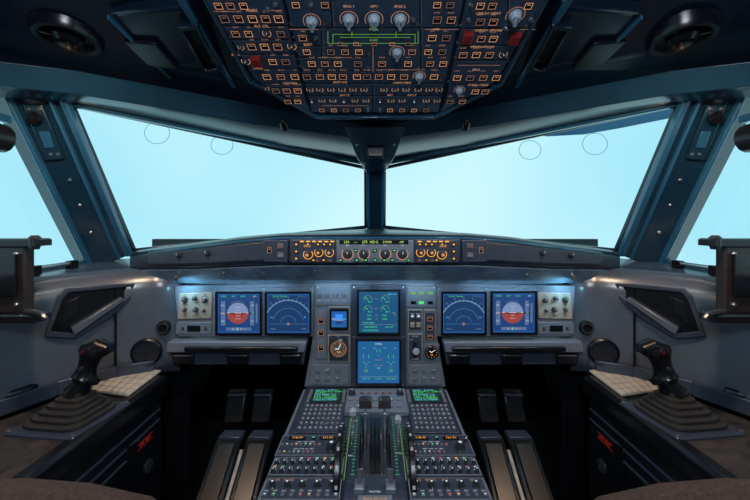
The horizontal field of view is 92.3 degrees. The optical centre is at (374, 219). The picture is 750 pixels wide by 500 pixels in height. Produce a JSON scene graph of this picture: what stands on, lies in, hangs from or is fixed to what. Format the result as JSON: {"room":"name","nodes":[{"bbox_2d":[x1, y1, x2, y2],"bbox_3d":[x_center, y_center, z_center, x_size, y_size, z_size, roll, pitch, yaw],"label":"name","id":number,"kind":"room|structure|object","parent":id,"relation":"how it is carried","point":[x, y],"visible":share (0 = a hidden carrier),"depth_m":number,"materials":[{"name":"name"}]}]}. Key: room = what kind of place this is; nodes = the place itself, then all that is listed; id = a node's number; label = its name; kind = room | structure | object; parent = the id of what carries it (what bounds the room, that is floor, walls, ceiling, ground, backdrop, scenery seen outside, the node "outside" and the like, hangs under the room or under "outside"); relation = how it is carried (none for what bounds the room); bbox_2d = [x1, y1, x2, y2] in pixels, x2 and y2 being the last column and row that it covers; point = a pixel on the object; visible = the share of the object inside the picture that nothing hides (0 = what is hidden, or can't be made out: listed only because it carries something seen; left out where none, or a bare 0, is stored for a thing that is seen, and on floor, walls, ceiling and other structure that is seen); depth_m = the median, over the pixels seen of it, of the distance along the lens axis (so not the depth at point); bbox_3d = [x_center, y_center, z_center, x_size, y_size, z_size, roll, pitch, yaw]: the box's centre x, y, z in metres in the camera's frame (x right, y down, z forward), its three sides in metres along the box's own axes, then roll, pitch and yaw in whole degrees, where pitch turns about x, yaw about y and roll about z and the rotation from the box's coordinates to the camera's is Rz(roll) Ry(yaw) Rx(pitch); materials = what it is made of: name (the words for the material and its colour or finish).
{"room":"control cabin","nodes":[
{"label":"control cabin","id":0,"kind":"room"},
{"bbox_2d":[0,266,186,420],"bbox_3d":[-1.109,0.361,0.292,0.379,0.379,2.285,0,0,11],"label":"wall","id":1,"kind":"structure","parent":0,"point":[27,357],"depth_m":1.18,"materials":[{"name":"grey plastic"}]},
{"bbox_2d":[0,382,56,416],"bbox_3d":[-1.025,0.525,1.047,0.010,0.045,0.164,0,0,25],"label":"baseboard","id":2,"kind":"structure","parent":1,"relation":"attached to","point":[11,404],"depth_m":1.05,"materials":[{"name":"grey plastic"}]},
{"bbox_2d":[0,235,78,322],"bbox_3d":[-0.982,0.156,0.840,0.237,0.230,0.880,0,0,0],"label":"handle","id":3,"kind":"object","parent":1,"relation":"in","point":[16,254],"depth_m":0.96,"materials":[{"name":"black plastic"}]},
{"bbox_2d":[23,104,64,160],"bbox_3d":[-1.040,-0.273,1.132,0.058,0.164,0.109,0,0,0],"label":"fitting","id":4,"kind":"object","parent":1,"relation":"attached to","point":[37,115],"visible":1,"depth_m":1.12,"materials":[{"name":"plastic"}]},
{"bbox_2d":[3,98,91,262],"bbox_3d":[-1.082,-0.094,1.214,0.014,0.572,0.334,0,0,1],"label":"trim","id":5,"kind":"structure","parent":1,"relation":"attached to","point":[10,103],"depth_m":1.18,"materials":[{"name":"metal"}]},
{"bbox_2d":[0,97,125,261],"bbox_3d":[-1.061,-0.094,1.284,0.218,0.566,0.442,0,0,0],"label":"window pillar","id":6,"kind":"structure","parent":1,"relation":"attached to","point":[85,218],"depth_m":1.24,"materials":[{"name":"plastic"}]},
{"bbox_2d":[47,101,120,259],"bbox_3d":[-0.993,-0.112,1.247,0.010,0.531,0.318,0,0,0],"label":"trim","id":7,"kind":"structure","parent":1,"relation":"attached to","point":[52,105],"depth_m":1.22,"materials":[{"name":"metal"}]},
{"bbox_2d":[57,366,115,395],"bbox_3d":[-0.941,0.525,1.181,0.010,0.045,0.155,0,0,40],"label":"baseboard","id":8,"kind":"structure","parent":1,"relation":"attached to","point":[108,373],"depth_m":1.20,"materials":[{"name":"grey plastic"}]},
{"bbox_2d":[34,258,140,282],"bbox_3d":[-1.092,0.183,0.339,0.296,0.060,2.277,0,0,8],"label":"trim","id":9,"kind":"structure","parent":1,"relation":"attached to","point":[50,273],"depth_m":1.26,"materials":[{"name":"grey plastic"}]},
{"bbox_2d":[44,283,134,337],"bbox_3d":[-0.929,0.299,1.192,0.034,0.160,0.244,0,0,40],"label":"pocket","id":10,"kind":"object","parent":1,"relation":"attached to","point":[76,311],"visible":0.99,"depth_m":1.17,"materials":[{"name":"black plastic"}]},
{"bbox_2d":[59,101,135,256],"bbox_3d":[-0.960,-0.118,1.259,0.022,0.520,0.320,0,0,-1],"label":"trim","id":11,"kind":"structure","parent":1,"relation":"attached to","point":[68,109],"depth_m":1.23,"materials":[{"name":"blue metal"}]},
{"bbox_2d":[116,361,153,376],"bbox_3d":[-0.842,0.525,1.265,0.111,0.045,0.010,0,0,-27],"label":"baseboard","id":12,"kind":"structure","parent":1,"relation":"attached to","point":[140,367],"depth_m":1.26,"materials":[{"name":"grey plastic"}]},
{"bbox_2d":[130,338,162,365],"bbox_3d":[-0.814,0.472,1.282,0.100,0.100,0.020,0,0,-16],"label":"speaker","id":13,"kind":"object","parent":1,"relation":"attached to","point":[145,349],"visible":1,"depth_m":1.28},
{"bbox_2d":[133,341,159,361],"bbox_3d":[-0.813,0.472,1.279,0.086,0.086,0.001,0,0,-16],"label":"grille","id":14,"kind":"object","parent":13,"relation":"attached to","point":[143,351],"depth_m":1.28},
{"bbox_2d":[175,284,313,336],"bbox_3d":[-0.473,0.323,1.305,0.505,0.198,0.050,0,0,0],"label":"panel","id":15,"kind":"object","parent":1,"relation":"attached to","point":[195,303],"visible":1,"depth_m":1.29,"materials":[{"name":"black"}]},
{"bbox_2d":[177,292,212,318],"bbox_3d":[-0.648,0.309,1.297,0.126,0.097,0.006,0,0,0],"label":"control panel","id":16,"kind":"object","parent":15,"relation":"attached to","point":[190,305],"depth_m":1.29,"materials":[{"name":"grey metal"}]},
{"bbox_2d":[166,337,308,364],"bbox_3d":[-0.491,0.475,1.293,0.496,0.090,0.074,0,0,0],"label":"tray table","id":17,"kind":"object","parent":15,"relation":"attached to","point":[182,350],"visible":0.99,"depth_m":1.28,"materials":[{"name":"black plastic"}]},
{"bbox_2d":[215,291,261,334],"bbox_3d":[-0.487,0.334,1.289,0.166,0.155,0.011,0,0,0],"label":"display unit","id":18,"kind":"object","parent":15,"relation":"attached to","point":[236,312],"visible":1,"depth_m":1.29,"materials":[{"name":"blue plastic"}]},
{"bbox_2d":[265,291,311,334],"bbox_3d":[-0.311,0.334,1.289,0.166,0.155,0.011,0,0,0],"label":"display unit","id":19,"kind":"object","parent":15,"relation":"attached to","point":[286,312],"visible":1,"depth_m":1.29,"materials":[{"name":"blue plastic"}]},
{"bbox_2d":[134,225,366,251],"bbox_3d":[-0.510,0.082,1.760,1.118,0.103,0.020,0,0,-35],"label":"trim","id":20,"kind":"structure","parent":1,"relation":"attached to","point":[363,226],"depth_m":1.90,"materials":[{"name":"black plastic"}]},
{"bbox_2d":[130,229,619,283],"bbox_3d":[0.000,0.146,1.613,1.887,0.208,0.933,0,0,0],"label":"glareshield","id":21,"kind":"object","parent":1,"relation":"attached to","point":[237,260],"visible":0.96,"depth_m":1.21,"materials":[{"name":"black plastic"}]},
{"bbox_2d":[264,240,287,261],"bbox_3d":[-0.316,0.099,1.151,0.077,0.070,0.019,0,0,0],"label":"light panel","id":22,"kind":"object","parent":21,"relation":"attached to","point":[274,250],"visible":1,"depth_m":1.15,"materials":[{"name":"black plastic"}]},
{"bbox_2d":[290,239,459,262],"bbox_3d":[0.000,0.098,1.133,0.537,0.075,0.043,0,0,0],"label":"control unit","id":23,"kind":"object","parent":21,"relation":"attached to","point":[301,250],"visible":1,"depth_m":1.13,"materials":[{"name":"black plastic"}]},
{"bbox_2d":[462,240,486,261],"bbox_3d":[0.318,0.099,1.151,0.080,0.070,0.019,0,0,0],"label":"light panel","id":24,"kind":"object","parent":21,"relation":"attached to","point":[472,250],"visible":1,"depth_m":1.15,"materials":[{"name":"black plastic"}]},
{"bbox_2d":[366,172,384,228],"bbox_3d":[0.003,-0.095,1.935,0.096,0.304,0.306,0,0,0],"label":"trim","id":25,"kind":"structure","parent":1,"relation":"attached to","point":[375,178],"depth_m":1.89,"materials":[{"name":"plastic"}]},
{"bbox_3d":[-1.115,-0.083,0.790,0.010,0.495,1.180,0,0,0],"label":"window","id":26,"kind":"structure","parent":1,"relation":"in","visible":0},
{"bbox_2d":[0,123,15,152],"bbox_3d":[-1.060,-0.235,0.860,0.100,0.098,0.322,0,0,0],"label":"sun visor","id":27,"kind":"object","parent":26,"relation":"attached to","point":[7,134],"visible":1,"depth_m":1.00,"materials":[{"name":"black plastic"}]},
{"bbox_2d":[0,0,749,125],"bbox_3d":[0.000,-0.525,0.328,2.294,0.310,2.257,0,0,0],"label":"ceiling","id":28,"kind":"structure","parent":0,"point":[18,45],"depth_m":0.97,"materials":[{"name":"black plastic"}]},
{"bbox_2d":[27,11,104,56],"bbox_3d":[-0.769,-0.483,0.906,0.150,0.094,0.156,0,0,0],"label":"ceiling vent","id":29,"kind":"object","parent":28,"relation":"in","point":[66,34],"visible":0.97,"depth_m":0.88,"materials":[{"name":"black plastic"}]},
{"bbox_2d":[107,0,235,87],"bbox_3d":[-0.529,-0.484,0.933,0.215,0.135,0.436,0,0,-5],"label":"ceiling panel","id":30,"kind":"object","parent":28,"relation":"attached to","point":[163,33],"visible":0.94,"depth_m":0.89,"materials":[{"name":"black plastic"}]},
{"bbox_2d":[0,62,361,158],"bbox_3d":[-0.671,-0.366,1.147,0.548,0.166,1.926,0,0,44],"label":"trim","id":31,"kind":"structure","parent":28,"relation":"attached to","point":[19,81],"depth_m":1.18,"materials":[{"name":"plastic"}]},
{"bbox_2d":[72,102,363,168],"bbox_3d":[-0.480,-0.320,1.465,1.160,0.111,0.030,0,0,-34],"label":"trim","id":32,"kind":"structure","parent":31,"relation":"attached to","point":[75,105],"depth_m":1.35,"materials":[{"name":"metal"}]},
{"bbox_2d":[344,126,405,171],"bbox_3d":[0.000,-0.303,1.600,0.247,0.148,0.397,0,0,0],"label":"trim","id":33,"kind":"structure","parent":28,"relation":"attached to","point":[364,136],"depth_m":1.44,"materials":[{"name":"plastic"}]},
{"bbox_2d":[356,144,394,157],"bbox_3d":[0.002,-0.283,1.477,0.162,0.061,0.070,0,0,0],"label":"standby compass","id":34,"kind":"object","parent":33,"relation":"attached to","point":[372,151],"visible":0.98,"depth_m":1.45,"materials":[{"name":"black plastic"}]},
{"bbox_2d":[203,0,547,118],"bbox_3d":[0.002,-0.441,0.947,0.743,0.243,0.444,0,0,0],"label":"housing","id":35,"kind":"object","parent":28,"relation":"hanging from","point":[318,115],"visible":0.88,"depth_m":1.01,"materials":[{"name":"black plastic"}]},
{"bbox_2d":[208,0,309,110],"bbox_3d":[-0.276,-0.415,0.919,0.171,0.158,0.378,0,0,0],"label":"controls","id":36,"kind":"object","parent":35,"relation":"attached to","point":[259,31],"visible":1,"depth_m":0.87,"materials":[{"name":"plastic"}]},
{"bbox_2d":[286,0,462,111],"bbox_3d":[-0.004,-0.409,0.922,0.402,0.169,0.383,0,0,0],"label":"controls","id":37,"kind":"object","parent":35,"relation":"attached to","point":[355,55],"visible":1,"depth_m":0.89,"materials":[{"name":"plastic"}]},
{"bbox_2d":[441,0,542,111],"bbox_3d":[0.284,-0.414,0.921,0.180,0.160,0.382,0,0,0],"label":"controls","id":38,"kind":"object","parent":35,"relation":"attached to","point":[490,32],"visible":1,"depth_m":0.86,"materials":[{"name":"plastic"}]},
{"bbox_2d":[388,62,749,158],"bbox_3d":[0.671,-0.366,1.147,0.548,0.166,1.926,0,0,-44],"label":"trim","id":39,"kind":"structure","parent":28,"relation":"attached to","point":[729,81],"depth_m":1.18,"materials":[{"name":"plastic"}]},
{"bbox_2d":[387,102,677,168],"bbox_3d":[0.480,-0.320,1.465,1.160,0.111,0.030,0,0,34],"label":"trim","id":40,"kind":"structure","parent":39,"relation":"attached to","point":[671,105],"depth_m":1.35,"materials":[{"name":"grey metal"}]},
{"bbox_2d":[514,0,642,87],"bbox_3d":[0.529,-0.484,0.933,0.215,0.135,0.436,0,0,5],"label":"ceiling panel","id":41,"kind":"object","parent":28,"relation":"attached to","point":[588,32],"visible":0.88,"depth_m":0.89,"materials":[{"name":"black plastic"}]},
{"bbox_2d":[645,8,722,56],"bbox_3d":[0.769,-0.483,0.906,0.150,0.094,0.156,0,0,0],"label":"ceiling vent","id":42,"kind":"object","parent":28,"relation":"in","point":[682,32],"visible":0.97,"depth_m":0.88,"materials":[{"name":"black plastic"}]},
{"bbox_2d":[152,239,597,418],"bbox_3d":[0.000,0.685,2.280,2.800,1.130,0.040,0,0,0],"label":"wall","id":43,"kind":"structure","parent":0,"point":[210,384],"depth_m":2.26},
{"bbox_2d":[191,419,558,499],"bbox_3d":[0.000,1.275,0.750,2.900,0.050,3.500,0,0,0],"label":"floor","id":44,"kind":"structure","parent":0,"point":[204,432],"depth_m":2.09,"materials":[{"name":"carpet"}]},
{"bbox_2d":[0,478,155,499],"bbox_3d":[-0.523,0.842,0.562,0.397,0.822,0.180,0,0,0],"label":"seat","id":45,"kind":"object","parent":44,"relation":"on","point":[13,488],"visible":1,"depth_m":0.60,"materials":[{"name":"brown fabric"}]},
{"bbox_2d":[0,375,167,499],"bbox_3d":[-0.915,0.898,0.335,0.370,0.703,1.870,0,0,0],"label":"console","id":46,"kind":"object","parent":44,"relation":"on","point":[97,455],"visible":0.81,"depth_m":0.98,"materials":[{"name":"black plastic"}]},
{"bbox_2d":[3,338,130,440],"bbox_3d":[-0.841,0.446,1.000,0.200,0.215,0.185,0,0,7],"label":"sidestick","id":47,"kind":"object","parent":46,"relation":"on","point":[79,407],"visible":1,"depth_m":0.98,"materials":[{"name":"plastic"}]},
{"bbox_2d":[92,370,160,396],"bbox_3d":[-0.880,0.543,1.219,0.234,0.009,0.213,0,0,0],"label":"holder","id":48,"kind":"object","parent":46,"relation":"on","point":[126,385],"visible":0.53,"depth_m":1.19,"materials":[{"name":"beige plastic"}]},
{"bbox_2d":[126,425,161,489],"bbox_3d":[-0.748,0.783,1.176,0.013,0.188,0.177,0,0,0],"label":"hatch","id":49,"kind":"object","parent":46,"relation":"attached to","point":[143,457],"visible":1,"depth_m":1.17,"materials":[{"name":"black plastic"}]},
{"bbox_2d":[195,430,247,499],"bbox_3d":[-0.528,1.017,1.190,0.092,0.464,0.420,0,0,0],"label":"footrest","id":50,"kind":"object","parent":44,"relation":"on","point":[217,477],"visible":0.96,"depth_m":1.22,"materials":[{"name":"brown metal"}]},
{"bbox_2d":[225,450,242,499],"bbox_3d":[-0.474,1.032,1.140,0.013,0.433,0.280,0,0,0],"label":"rail","id":51,"kind":"object","parent":44,"relation":"on","point":[229,491],"visible":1,"depth_m":1.21,"materials":[{"name":"silver metal"}]},
{"bbox_2d":[223,389,248,435],"bbox_3d":[-0.575,0.981,1.543,0.080,0.536,0.181,0,0,0],"label":"rudder pedal","id":52,"kind":"object","parent":44,"relation":"on","point":[236,398],"visible":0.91,"depth_m":1.48,"materials":[{"name":"black plastic"}]},
{"bbox_2d":[229,430,277,499],"bbox_3d":[-0.420,1.017,1.190,0.092,0.464,0.420,0,0,0],"label":"footrest","id":53,"kind":"object","parent":44,"relation":"on","point":[260,447],"visible":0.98,"depth_m":1.23,"materials":[{"name":"brown metal"}]},
{"bbox_2d":[251,389,272,429],"bbox_3d":[-0.465,0.981,1.543,0.080,0.536,0.181,0,0,0],"label":"rudder pedal","id":54,"kind":"object","parent":44,"relation":"on","point":[263,398],"visible":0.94,"depth_m":1.48,"materials":[{"name":"black plastic"}]},
{"bbox_2d":[257,387,492,499],"bbox_3d":[0.000,0.927,0.815,0.514,0.643,1.030,0,0,0],"label":"pedestal","id":55,"kind":"object","parent":44,"relation":"on","point":[347,420],"visible":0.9,"depth_m":1.09,"materials":[{"name":"grey metal"}]},
{"bbox_2d":[258,478,342,499],"bbox_3d":[-0.163,0.601,0.804,0.177,0.026,0.068,0,0,0],"label":"panel","id":56,"kind":"object","parent":55,"relation":"on","point":[274,488],"visible":0.98,"depth_m":0.80,"materials":[{"name":"black"}]},
{"bbox_2d":[274,435,336,457],"bbox_3d":[-0.169,0.598,0.960,0.176,0.032,0.090,0,0,0],"label":"panel","id":57,"kind":"object","parent":55,"relation":"on","point":[290,446],"visible":0.87,"depth_m":0.95,"materials":[{"name":"black"}]},
{"bbox_2d":[267,457,344,477],"bbox_3d":[-0.164,0.602,0.877,0.178,0.024,0.065,0,0,0],"label":"panel","id":58,"kind":"object","parent":55,"relation":"on","point":[286,467],"visible":0.86,"depth_m":0.87,"materials":[{"name":"black"}]},
{"bbox_2d":[294,388,347,434],"bbox_3d":[-0.164,0.605,1.150,0.132,0.018,0.268,0,0,0],"label":"keypad","id":59,"kind":"object","parent":55,"relation":"on","point":[322,413],"visible":0.98,"depth_m":1.12,"materials":[{"name":"black plastic"}]},
{"bbox_2d":[304,283,445,386],"bbox_3d":[0.000,0.413,1.287,0.511,0.379,0.086,0,0,0],"label":"panel","id":60,"kind":"object","parent":55,"relation":"on","point":[418,314],"visible":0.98,"depth_m":1.29,"materials":[{"name":"black"}]},
{"bbox_2d":[329,309,348,329],"bbox_3d":[-0.128,0.354,1.285,0.069,0.072,0.011,0,0,0],"label":"display unit","id":61,"kind":"object","parent":60,"relation":"attached to","point":[338,318],"visible":1,"depth_m":1.28,"materials":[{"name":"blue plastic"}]},
{"bbox_2d":[329,339,348,358],"bbox_3d":[-0.130,0.460,1.286,0.072,0.072,0.009,0,0,0],"label":"round gauge","id":62,"kind":"object","parent":60,"relation":"attached to","point":[338,348],"visible":1,"depth_m":1.29,"materials":[{"name":"black"}]},
{"bbox_2d":[356,338,400,385],"bbox_3d":[0.013,0.507,1.285,0.162,0.166,0.011,0,0,0],"label":"display unit","id":63,"kind":"object","parent":60,"relation":"attached to","point":[378,360],"visible":1,"depth_m":1.28,"materials":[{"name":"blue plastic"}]},
{"bbox_2d":[357,289,399,334],"bbox_3d":[0.013,0.329,1.285,0.155,0.162,0.011,0,0,0],"label":"display unit","id":64,"kind":"object","parent":60,"relation":"attached to","point":[378,310],"visible":1,"depth_m":1.28,"materials":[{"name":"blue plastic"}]},
{"bbox_2d":[333,396,416,499],"bbox_3d":[0.000,0.606,0.900,0.188,0.252,0.428,0,0,0],"label":"throttle quadrant","id":65,"kind":"object","parent":55,"relation":"on","point":[375,465],"visible":0.97,"depth_m":0.88,"materials":[{"name":"black plastic"}]},
{"bbox_2d":[354,468,363,493],"bbox_3d":[-0.035,0.582,0.807,0.022,0.039,0.032,0,0,0],"label":"switch","id":66,"kind":"object","parent":65,"relation":"attached to","point":[359,482],"depth_m":0.80,"materials":[{"name":"metal"}]},
{"bbox_2d":[386,468,395,493],"bbox_3d":[0.035,0.582,0.807,0.022,0.039,0.032,0,0,0],"label":"switch","id":67,"kind":"object","parent":65,"relation":"attached to","point":[390,482],"depth_m":0.80,"materials":[{"name":"metal"}]},
{"bbox_2d":[344,388,408,415],"bbox_3d":[0.005,0.600,1.205,0.203,0.028,0.158,0,0,0],"label":"control panel","id":68,"kind":"object","parent":55,"relation":"on","point":[399,405],"visible":0.7,"depth_m":1.20,"materials":[{"name":"black"}]},
{"bbox_2d":[405,388,459,434],"bbox_3d":[0.173,0.605,1.150,0.132,0.018,0.268,0,0,0],"label":"keypad","id":69,"kind":"object","parent":55,"relation":"on","point":[430,413],"visible":0.98,"depth_m":1.12,"materials":[{"name":"black plastic"}]},
{"bbox_2d":[405,457,482,477],"bbox_3d":[0.164,0.602,0.877,0.178,0.024,0.065,0,0,0],"label":"panel","id":70,"kind":"object","parent":55,"relation":"on","point":[432,467],"visible":0.89,"depth_m":0.87,"materials":[{"name":"black"}]},
{"bbox_2d":[413,435,475,457],"bbox_3d":[0.169,0.598,0.960,0.176,0.032,0.090,0,0,0],"label":"panel","id":71,"kind":"object","parent":55,"relation":"on","point":[428,446],"visible":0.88,"depth_m":0.95,"materials":[{"name":"black"}]},
{"bbox_2d":[407,478,491,499],"bbox_3d":[0.163,0.601,0.804,0.177,0.026,0.068,0,0,0],"label":"panel","id":72,"kind":"object","parent":55,"relation":"on","point":[427,488],"visible":0.96,"depth_m":0.80,"materials":[{"name":"black"}]},
{"bbox_2d":[477,389,498,429],"bbox_3d":[0.465,0.981,1.543,0.080,0.536,0.181,0,0,0],"label":"rudder pedal","id":73,"kind":"object","parent":44,"relation":"on","point":[486,398],"visible":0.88,"depth_m":1.48,"materials":[{"name":"black plastic"}]},
{"bbox_2d":[472,430,520,499],"bbox_3d":[0.420,1.017,1.190,0.092,0.464,0.420,0,0,0],"label":"footrest","id":74,"kind":"object","parent":44,"relation":"on","point":[489,447],"visible":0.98,"depth_m":1.23,"materials":[{"name":"brown metal"}]},
{"bbox_2d":[501,389,526,435],"bbox_3d":[0.575,0.981,1.543,0.080,0.536,0.181,0,0,0],"label":"rudder pedal","id":75,"kind":"object","parent":44,"relation":"on","point":[513,398],"visible":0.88,"depth_m":1.48,"materials":[{"name":"black plastic"}]},
{"bbox_2d":[507,450,524,499],"bbox_3d":[0.474,1.032,1.140,0.013,0.433,0.280,0,0,0],"label":"rail","id":76,"kind":"object","parent":44,"relation":"on","point":[520,491],"visible":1,"depth_m":1.21,"materials":[{"name":"silver metal"}]},
{"bbox_2d":[502,430,554,499],"bbox_3d":[0.528,1.017,1.190,0.092,0.464,0.420,0,0,0],"label":"footrest","id":77,"kind":"object","parent":44,"relation":"on","point":[532,477],"visible":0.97,"depth_m":1.22,"materials":[{"name":"metal"}]},
{"bbox_2d":[582,375,749,499],"bbox_3d":[0.915,0.898,0.335,0.370,0.703,1.870,0,0,0],"label":"console","id":78,"kind":"object","parent":44,"relation":"on","point":[652,455],"visible":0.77,"depth_m":0.98,"materials":[{"name":"black plastic"}]},
{"bbox_2d":[588,425,623,489],"bbox_3d":[0.748,0.783,1.176,0.013,0.188,0.177,0,0,0],"label":"hatch","id":79,"kind":"object","parent":78,"relation":"attached to","point":[605,457],"visible":1,"depth_m":1.17,"materials":[{"name":"black plastic"}]},
{"bbox_2d":[589,370,657,396],"bbox_3d":[0.880,0.543,1.219,0.234,0.009,0.213,0,0,0],"label":"holder","id":80,"kind":"object","parent":78,"relation":"on","point":[623,385],"visible":0.53,"depth_m":1.19,"materials":[{"name":"fabric"}]},
{"bbox_2d":[619,338,746,440],"bbox_3d":[0.841,0.446,1.000,0.200,0.215,0.185,0,0,-7],"label":"sidestick","id":81,"kind":"object","parent":78,"relation":"on","point":[669,407],"visible":1,"depth_m":0.98,"materials":[{"name":"plastic"}]},
{"bbox_2d":[594,478,749,499],"bbox_3d":[0.523,0.842,0.562,0.397,0.822,0.180,0,0,0],"label":"seat","id":82,"kind":"object","parent":44,"relation":"on","point":[717,488],"visible":1,"depth_m":0.60,"materials":[{"name":"brown fabric"}]},
{"bbox_2d":[566,266,749,420],"bbox_3d":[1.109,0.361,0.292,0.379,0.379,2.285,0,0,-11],"label":"wall","id":83,"kind":"structure","parent":0,"point":[719,359],"depth_m":1.18,"materials":[{"name":"grey plastic"}]},
{"bbox_2d":[384,225,615,251],"bbox_3d":[0.510,0.082,1.760,1.118,0.103,0.020,0,0,35],"label":"trim","id":84,"kind":"structure","parent":83,"relation":"attached to","point":[386,226],"depth_m":1.90,"materials":[{"name":"black plastic"}]},
{"bbox_2d":[436,284,574,336],"bbox_3d":[0.473,0.323,1.305,0.505,0.198,0.050,0,0,0],"label":"panel","id":85,"kind":"object","parent":83,"relation":"attached to","point":[555,301],"visible":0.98,"depth_m":1.29,"materials":[{"name":"black"}]},
{"bbox_2d":[441,291,486,334],"bbox_3d":[0.318,0.334,1.289,0.162,0.155,0.011,0,0,0],"label":"display unit","id":86,"kind":"object","parent":85,"relation":"attached to","point":[462,312],"visible":1,"depth_m":1.29,"materials":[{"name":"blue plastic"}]},
{"bbox_2d":[441,337,583,364],"bbox_3d":[0.491,0.475,1.293,0.496,0.090,0.074,0,0,0],"label":"tray table","id":87,"kind":"object","parent":85,"relation":"attached to","point":[456,350],"visible":0.99,"depth_m":1.28,"materials":[{"name":"black plastic"}]},
{"bbox_2d":[490,291,537,334],"bbox_3d":[0.496,0.332,1.289,0.166,0.155,0.011,0,0,0],"label":"display unit","id":88,"kind":"object","parent":85,"relation":"attached to","point":[511,312],"visible":1,"depth_m":1.29,"materials":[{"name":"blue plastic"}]},
{"bbox_2d":[538,292,572,318],"bbox_3d":[0.648,0.309,1.297,0.126,0.097,0.006,0,0,0],"label":"switch plate","id":89,"kind":"object","parent":85,"relation":"attached to","point":[551,305],"depth_m":1.29,"materials":[{"name":"grey metal"}]},
{"bbox_2d":[587,338,619,365],"bbox_3d":[0.814,0.472,1.282,0.100,0.100,0.020,0,0,16],"label":"speaker","id":90,"kind":"object","parent":83,"relation":"attached to","point":[598,349],"visible":1,"depth_m":1.28},
{"bbox_2d":[590,341,616,361],"bbox_3d":[0.813,0.472,1.279,0.086,0.086,0.001,0,0,16],"label":"grille","id":91,"kind":"object","parent":90,"relation":"attached to","point":[606,351],"depth_m":1.28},
{"bbox_2d":[596,361,633,376],"bbox_3d":[0.842,0.525,1.265,0.111,0.045,0.010,0,0,27],"label":"baseboard","id":92,"kind":"structure","parent":83,"relation":"attached to","point":[609,367],"depth_m":1.26,"materials":[{"name":"grey plastic"}]},
{"bbox_2d":[614,108,675,251],"bbox_3d":[0.975,-0.125,1.300,0.020,0.505,0.295,0,0,-3],"label":"trim","id":93,"kind":"structure","parent":83,"relation":"attached to","point":[634,204],"depth_m":1.30,"materials":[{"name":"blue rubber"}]},
{"bbox_2d":[615,283,705,337],"bbox_3d":[0.929,0.299,1.192,0.034,0.160,0.244,0,0,-40],"label":"pocket","id":94,"kind":"object","parent":83,"relation":"attached to","point":[673,311],"visible":0.99,"depth_m":1.17,"materials":[{"name":"black plastic"}]},
{"bbox_2d":[609,258,715,282],"bbox_3d":[1.092,0.183,0.339,0.296,0.060,2.278,0,0,-8],"label":"trim","id":95,"kind":"structure","parent":83,"relation":"attached to","point":[694,273],"depth_m":1.26,"materials":[{"name":"grey metal"}]},
{"bbox_2d":[634,366,692,395],"bbox_3d":[0.941,0.525,1.181,0.010,0.045,0.155,0,0,-40],"label":"baseboard","id":96,"kind":"structure","parent":83,"relation":"attached to","point":[641,373],"depth_m":1.20,"materials":[{"name":"grey plastic"}]},
{"bbox_2d":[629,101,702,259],"bbox_3d":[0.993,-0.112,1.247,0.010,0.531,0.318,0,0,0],"label":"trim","id":97,"kind":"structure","parent":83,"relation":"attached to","point":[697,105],"depth_m":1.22,"materials":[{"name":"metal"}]},
{"bbox_2d":[617,97,749,261],"bbox_3d":[1.061,-0.094,1.284,0.218,0.566,0.442,0,0,0],"label":"trim","id":98,"kind":"structure","parent":83,"relation":"attached to","point":[664,218],"depth_m":1.24,"materials":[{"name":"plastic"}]},
{"bbox_2d":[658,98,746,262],"bbox_3d":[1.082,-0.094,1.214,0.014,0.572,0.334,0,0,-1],"label":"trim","id":99,"kind":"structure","parent":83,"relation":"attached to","point":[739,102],"depth_m":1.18,"materials":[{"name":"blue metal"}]},
{"bbox_2d":[685,104,726,160],"bbox_3d":[1.040,-0.273,1.132,0.058,0.164,0.109,0,0,0],"label":"fitting","id":100,"kind":"object","parent":83,"relation":"attached to","point":[712,115],"visible":1,"depth_m":1.12,"materials":[{"name":"plastic"}]},
{"bbox_2d":[671,235,749,322],"bbox_3d":[0.982,0.156,0.840,0.237,0.230,0.880,0,0,0],"label":"handle","id":101,"kind":"object","parent":83,"relation":"in","point":[732,254],"depth_m":0.96,"materials":[{"name":"black plastic"}]},
{"bbox_2d":[693,382,749,416],"bbox_3d":[1.025,0.525,1.047,0.010,0.045,0.164,0,0,-25],"label":"baseboard","id":102,"kind":"structure","parent":83,"relation":"attached to","point":[738,404],"depth_m":1.05,"materials":[{"name":"grey plastic"}]},
{"bbox_3d":[1.115,-0.083,0.790,0.010,0.495,1.180,0,0,0],"label":"window","id":103,"kind":"structure","parent":83,"relation":"in","visible":0},
{"bbox_2d":[734,123,749,152],"bbox_3d":[1.060,-0.235,0.860,0.100,0.098,0.322,0,0,0],"label":"sun visor","id":104,"kind":"object","parent":103,"relation":"attached to","point":[742,134],"visible":1,"depth_m":1.00,"materials":[{"name":"black plastic"}]},
{"label":"outside","id":105,"kind":"structure","parent":0,"visible":0},
{"bbox_2d":[0,109,749,264],"bbox_3d":[0.000,-0.750,1.296,8.397,6.000,6.609,0,0,0],"label":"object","id":106,"kind":"object","parent":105,"point":[164,182],"visible":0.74,"depth_m":4.06,"materials":[{"name":"blue"}]},
{"bbox_2d":[545,109,672,135],"bbox_3d":[2.133,-1.084,3.210,2.578,0.676,0.020,0,0,0],"label":"surround","id":107,"kind":"object","parent":106,"relation":"attached to","point":[665,114],"visible":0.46,"depth_m":3.20,"materials":[{"name":"blue"}]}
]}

